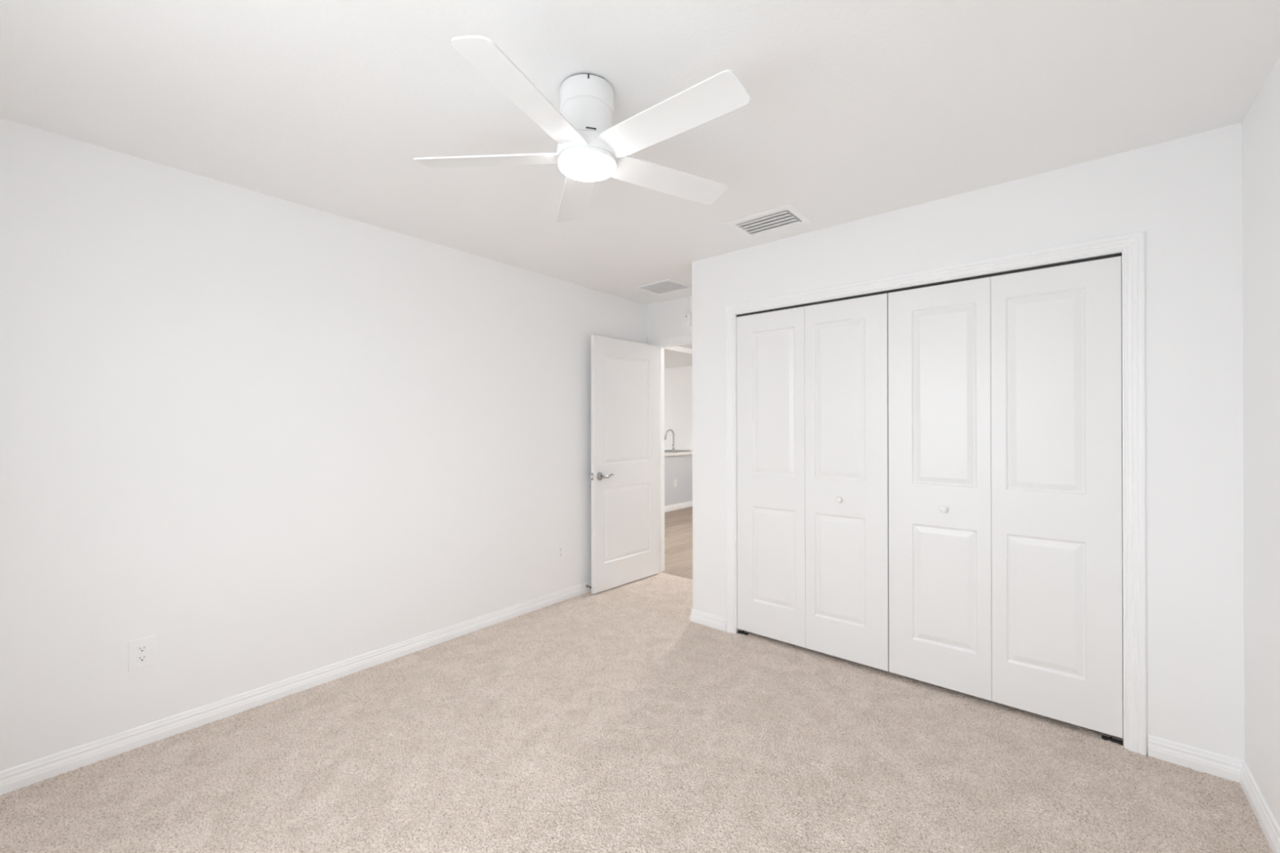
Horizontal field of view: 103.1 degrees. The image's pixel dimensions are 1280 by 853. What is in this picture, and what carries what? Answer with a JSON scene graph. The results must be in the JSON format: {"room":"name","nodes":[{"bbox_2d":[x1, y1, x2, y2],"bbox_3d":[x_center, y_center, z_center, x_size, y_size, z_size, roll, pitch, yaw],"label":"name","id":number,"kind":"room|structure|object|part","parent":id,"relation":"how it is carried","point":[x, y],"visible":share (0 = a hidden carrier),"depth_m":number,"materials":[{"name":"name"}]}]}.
{"room":"empty bedroom","nodes":[
{"label":"empty bedroom","id":0,"kind":"room"},
{"bbox_2d":[0,117,647,771],"bbox_3d":[-1.281,0.103,3.148,0.110,2.440,4.288,0,0,40],"label":"wall","id":1,"kind":"structure","parent":0,"point":[267,439],"depth_m":2.38,"materials":[{"name":"white paint"}]},
{"bbox_2d":[128,635,155,671],"bbox_3d":[-2.072,0.943,2.114,0.009,0.124,0.081,0,0,40],"label":"wall outlet","id":2,"kind":"object","parent":1,"relation":"attached to","point":[141,651],"visible":1,"depth_m":2.11,"materials":[{"name":"white plastic"}]},
{"bbox_2d":[136,644,147,653],"bbox_3d":[-2.069,0.923,2.112,0.003,0.027,0.034,0,0,40],"label":"receptacle","id":3,"kind":"object","parent":2,"relation":"attached to","point":[140,648],"depth_m":2.11,"materials":[{"name":"white plastic"}]},
{"bbox_2d":[136,653,147,662],"bbox_3d":[-2.069,0.963,2.112,0.003,0.027,0.034,0,0,40],"label":"receptacle","id":4,"kind":"object","parent":2,"relation":"attached to","point":[140,657],"depth_m":2.11,"materials":[{"name":"white plastic"}]},
{"bbox_2d":[0,580,591,795],"bbox_3d":[-1.231,1.288,3.106,0.014,0.086,4.068,0,0,40],"label":"baseboard","id":5,"kind":"structure","parent":1,"relation":"attached to","point":[27,774],"depth_m":2.36,"materials":[{"name":"white paint"}]},
{"bbox_2d":[556,542,564,560],"bbox_3d":[-0.603,0.951,3.860,0.009,0.120,0.073,0,0,40],"label":"wall outlet","id":6,"kind":"object","parent":1,"relation":"attached to","point":[560,548],"visible":1,"depth_m":3.86,"materials":[{"name":"white plastic"}]},
{"bbox_2d":[0,506,1273,852],"bbox_3d":[-0.496,1.334,5.194,8.449,0.021,8.210,0,0,40],"label":"floor","id":7,"kind":"structure","parent":0,"point":[613,720],"depth_m":1.97,"materials":[{"name":"beige carpet"}]},
{"bbox_2d":[664,454,692,512],"bbox_3d":[0.458,0.896,8.439,0.634,0.871,2.005,0,0,40],"label":"base cabinet","id":8,"kind":"object","parent":7,"relation":"on","point":[679,468],"visible":0.3,"depth_m":8.15,"materials":[{"name":"white paint"}]},
{"bbox_2d":[673,479,676,487],"bbox_3d":[0.560,0.904,8.085,0.009,0.118,0.073,0,0,40],"label":"wall outlet","id":9,"kind":"object","parent":8,"relation":"attached to","point":[675,480],"visible":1,"depth_m":8.08,"materials":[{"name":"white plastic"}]},
{"bbox_2d":[664,448,692,456],"bbox_3d":[0.419,0.440,8.440,0.735,0.040,2.055,0,0,40],"label":"countertop","id":10,"kind":"structure","parent":8,"relation":"on","point":[666,454],"depth_m":8.17,"materials":[{"name":"white stone"}]},
{"bbox_2d":[664,429,675,452],"bbox_3d":[0.481,0.232,8.162,0.186,0.378,0.101,0,0,-16],"label":"kitchen faucet","id":11,"kind":"object","parent":10,"relation":"on","point":[668,430],"visible":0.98,"depth_m":8.18,"materials":[{"name":"silver metal"}]},
{"bbox_2d":[664,449,692,452],"bbox_3d":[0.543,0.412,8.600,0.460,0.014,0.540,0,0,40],"label":"sink","id":12,"kind":"object","parent":10,"relation":"in","point":[665,451],"visible":0.66,"depth_m":8.50,"materials":[{"name":"silver metal"}]},
{"bbox_3d":[0.696,1.280,8.239,0.014,0.095,2.005,0,0,40],"label":"moulding","id":13,"kind":"part","parent":8,"relation":"part of","materials":[{"name":"white paint"}]},
{"bbox_2d":[737,631,748,635],"bbox_3d":[0.658,1.316,3.244,0.065,0.013,0.026,0,0,40],"label":"pivot bracket","id":14,"kind":"object","parent":7,"relation":"on","point":[739,632],"visible":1,"depth_m":3.24,"materials":[{"name":"grey metal"}]},
{"bbox_2d":[1101,734,1123,745],"bbox_3d":[1.980,1.312,2.132,0.065,0.013,0.026,0,0,40],"label":"pivot bracket","id":15,"kind":"object","parent":7,"relation":"on","point":[1105,738],"visible":1,"depth_m":2.12,"materials":[{"name":"grey metal"}]},
{"bbox_2d":[0,0,1279,305],"bbox_3d":[0.078,-1.171,2.004,3.669,0.100,4.288,0,0,40],"label":"ceiling","id":16,"kind":"structure","parent":0,"point":[855,109],"depth_m":1.73,"materials":[{"name":"white paint"}]},
{"bbox_2d":[413,35,750,222],"bbox_3d":[-0.144,-0.987,1.670,1.072,0.272,1.125,0,0,40],"label":"ceiling fan","id":17,"kind":"object","parent":16,"relation":"hanging from","point":[589,150],"visible":1,"depth_m":1.61,"materials":[{"name":"white"}]},
{"bbox_3d":[-0.508,-0.900,1.721,0.490,0.033,0.119,0,1,4],"label":"blade","id":18,"kind":"part","parent":17,"relation":"part of","materials":[{"name":"white plastic"}]},
{"bbox_3d":[-0.302,-0.891,1.389,0.119,0.033,0.490,1,2,22],"label":"blade","id":19,"kind":"part","parent":17,"relation":"part of","materials":[{"name":"white plastic"}]},
{"bbox_3d":[-0.256,-0.907,2.020,0.119,0.033,0.490,0,1,-14],"label":"blade","id":20,"kind":"part","parent":17,"relation":"part of","materials":[{"name":"white plastic"}]},
{"bbox_3d":[0.107,-0.903,1.873,0.490,0.033,0.119,-1,2,-32],"label":"blade","id":21,"kind":"part","parent":17,"relation":"part of","materials":[{"name":"white plastic"}]},
{"bbox_3d":[0.079,-0.893,1.482,0.490,0.033,0.119,1,2,40],"label":"blade","id":22,"kind":"part","parent":17,"relation":"part of","materials":[{"name":"white plastic"}]},
{"bbox_2d":[636,279,692,294],"bbox_3d":[0.194,-1.116,4.078,0.344,0.007,0.300,0,0,40],"label":"ceiling vent","id":23,"kind":"object","parent":16,"relation":"in","point":[668,286],"visible":0.99,"depth_m":4.07,"materials":[{"name":"white metal"}]},
{"bbox_2d":[725,204,813,238],"bbox_3d":[0.707,-1.115,2.790,0.380,0.015,0.284,0,0,40],"label":"ceiling vent","id":24,"kind":"object","parent":16,"relation":"in","point":[787,216],"visible":1,"depth_m":2.77,"materials":[{"name":"white metal"}]},
{"bbox_2d":[647,296,692,344],"bbox_3d":[1.426,0.099,3.601,3.449,2.440,0.110,0,0,40],"label":"wall","id":25,"kind":"structure","parent":0,"point":[664,318],"depth_m":4.52,"materials":[{"name":"white paint"}]},
{"bbox_2d":[650,333,692,572],"bbox_3d":[0.485,0.267,4.381,0.917,2.122,0.127,0,0,40],"label":"door frame","id":26,"kind":"structure","parent":25,"relation":"attached to","point":[661,348],"depth_m":4.63,"materials":[{"name":"white paint"}]},
{"bbox_2d":[591,334,658,594],"bbox_3d":[-0.102,0.297,4.281,0.147,2.034,0.805,0,0,43],"label":"door","id":27,"kind":"structure","parent":26,"relation":"attached to","point":[624,374],"depth_m":4.23,"materials":[{"name":"white paint"}]},
{"bbox_3d":[-0.258,0.393,4.040,0.048,0.034,0.125,0,0,43],"label":"lever","id":28,"kind":"part","parent":27,"relation":"part of","materials":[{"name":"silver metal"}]},
{"bbox_2d":[681,311,692,327],"bbox_3d":[0.404,-0.918,4.362,0.128,0.128,0.042,0,0,40],"label":"smoke detector","id":29,"kind":"object","parent":25,"relation":"attached to","point":[686,318],"visible":0.94,"depth_m":4.34,"materials":[{"name":"white plastic"}]},
{"bbox_2d":[664,365,692,449],"bbox_3d":[1.583,0.019,8.875,6.900,2.615,0.100,0,0,40],"label":"wall","id":30,"kind":"structure","parent":0,"point":[677,380],"depth_m":9.53,"materials":[{"name":"white paint"}]},
{"bbox_2d":[664,346,692,368],"bbox_3d":[-1.034,-1.196,8.377,3.540,0.175,4.032,0,0,40],"label":"ceiling","id":31,"kind":"structure","parent":0,"point":[674,356],"depth_m":8.15,"materials":[{"name":"white paint"}]},
{"bbox_2d":[679,343,692,349],"bbox_3d":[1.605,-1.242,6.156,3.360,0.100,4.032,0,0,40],"label":"door frame","id":32,"kind":"structure","parent":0,"point":[688,346],"depth_m":7.55,"materials":[{"name":"white paint"}]},
{"bbox_2d":[692,122,1244,760],"bbox_3d":[1.533,0.098,2.953,2.450,2.440,0.743,0,0,40],"label":"wall","id":33,"kind":"structure","parent":0,"point":[1185,193],"depth_m":2.02,"materials":[{"name":"white paint"}]},
{"bbox_2d":[689,608,725,631],"bbox_3d":[0.688,1.285,3.655,0.276,0.086,0.758,0,0,40],"label":"baseboard","id":34,"kind":"structure","parent":33,"relation":"attached to","point":[716,622],"depth_m":3.36,"materials":[{"name":"white paint"}]},
{"bbox_2d":[737,293,888,671],"bbox_3d":[0.962,0.305,2.966,0.894,2.036,0.068,0,0,40],"label":"door","id":35,"kind":"structure","parent":33,"relation":"in","point":[813,483],"depth_m":2.93,"materials":[{"name":"white paint"}]},
{"bbox_3d":[1.107,0.406,2.823,0.034,0.034,0.035,0,0,40],"label":"knob","id":36,"kind":"part","parent":35,"relation":"part of","materials":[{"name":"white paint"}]},
{"bbox_2d":[736,253,1121,316],"bbox_3d":[1.315,-0.711,2.691,1.795,0.012,0.030,0,0,40],"label":"door track","id":37,"kind":"object","parent":33,"relation":"attached to","point":[1117,254],"visible":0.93,"depth_m":2.50,"materials":[{"name":"grey metal"}]},
{"bbox_2d":[724,231,1146,755],"bbox_3d":[1.327,0.271,2.701,1.926,2.106,0.127,0,0,40],"label":"door frame","id":38,"kind":"structure","parent":33,"relation":"attached to","point":[1132,244],"depth_m":2.08,"materials":[{"name":"white paint"}]},
{"bbox_2d":[888,256,1123,738],"bbox_3d":[1.650,0.302,2.387,0.894,2.036,0.068,0,0,40],"label":"door","id":39,"kind":"structure","parent":33,"relation":"in","point":[1005,390],"depth_m":2.35,"materials":[{"name":"white paint"}]},
{"bbox_3d":[1.492,0.405,2.498,0.034,0.034,0.035,0,0,40],"label":"knob","id":40,"kind":"part","parent":39,"relation":"part of","materials":[{"name":"white paint"}]},
{"bbox_2d":[1147,734,1243,782],"bbox_3d":[2.132,1.280,1.954,0.254,0.086,0.014,0,0,40],"label":"baseboard","id":41,"kind":"structure","parent":33,"relation":"attached to","point":[1229,768],"depth_m":1.95,"materials":[{"name":"white paint"}]},
{"bbox_2d":[1241,57,1279,827],"bbox_3d":[1.442,0.094,0.857,0.110,2.440,4.288,0,0,40],"label":"wall","id":42,"kind":"structure","parent":0,"point":[1261,123],"depth_m":1.70,"materials":[{"name":"white paint"}]},
{"bbox_2d":[1239,760,1279,852],"bbox_3d":[1.158,1.280,0.611,0.014,0.086,3.325,0,0,40],"label":"baseboard","id":43,"kind":"structure","parent":42,"relation":"attached to","point":[1268,824],"depth_m":1.68,"materials":[{"name":"white paint"}]}
]}

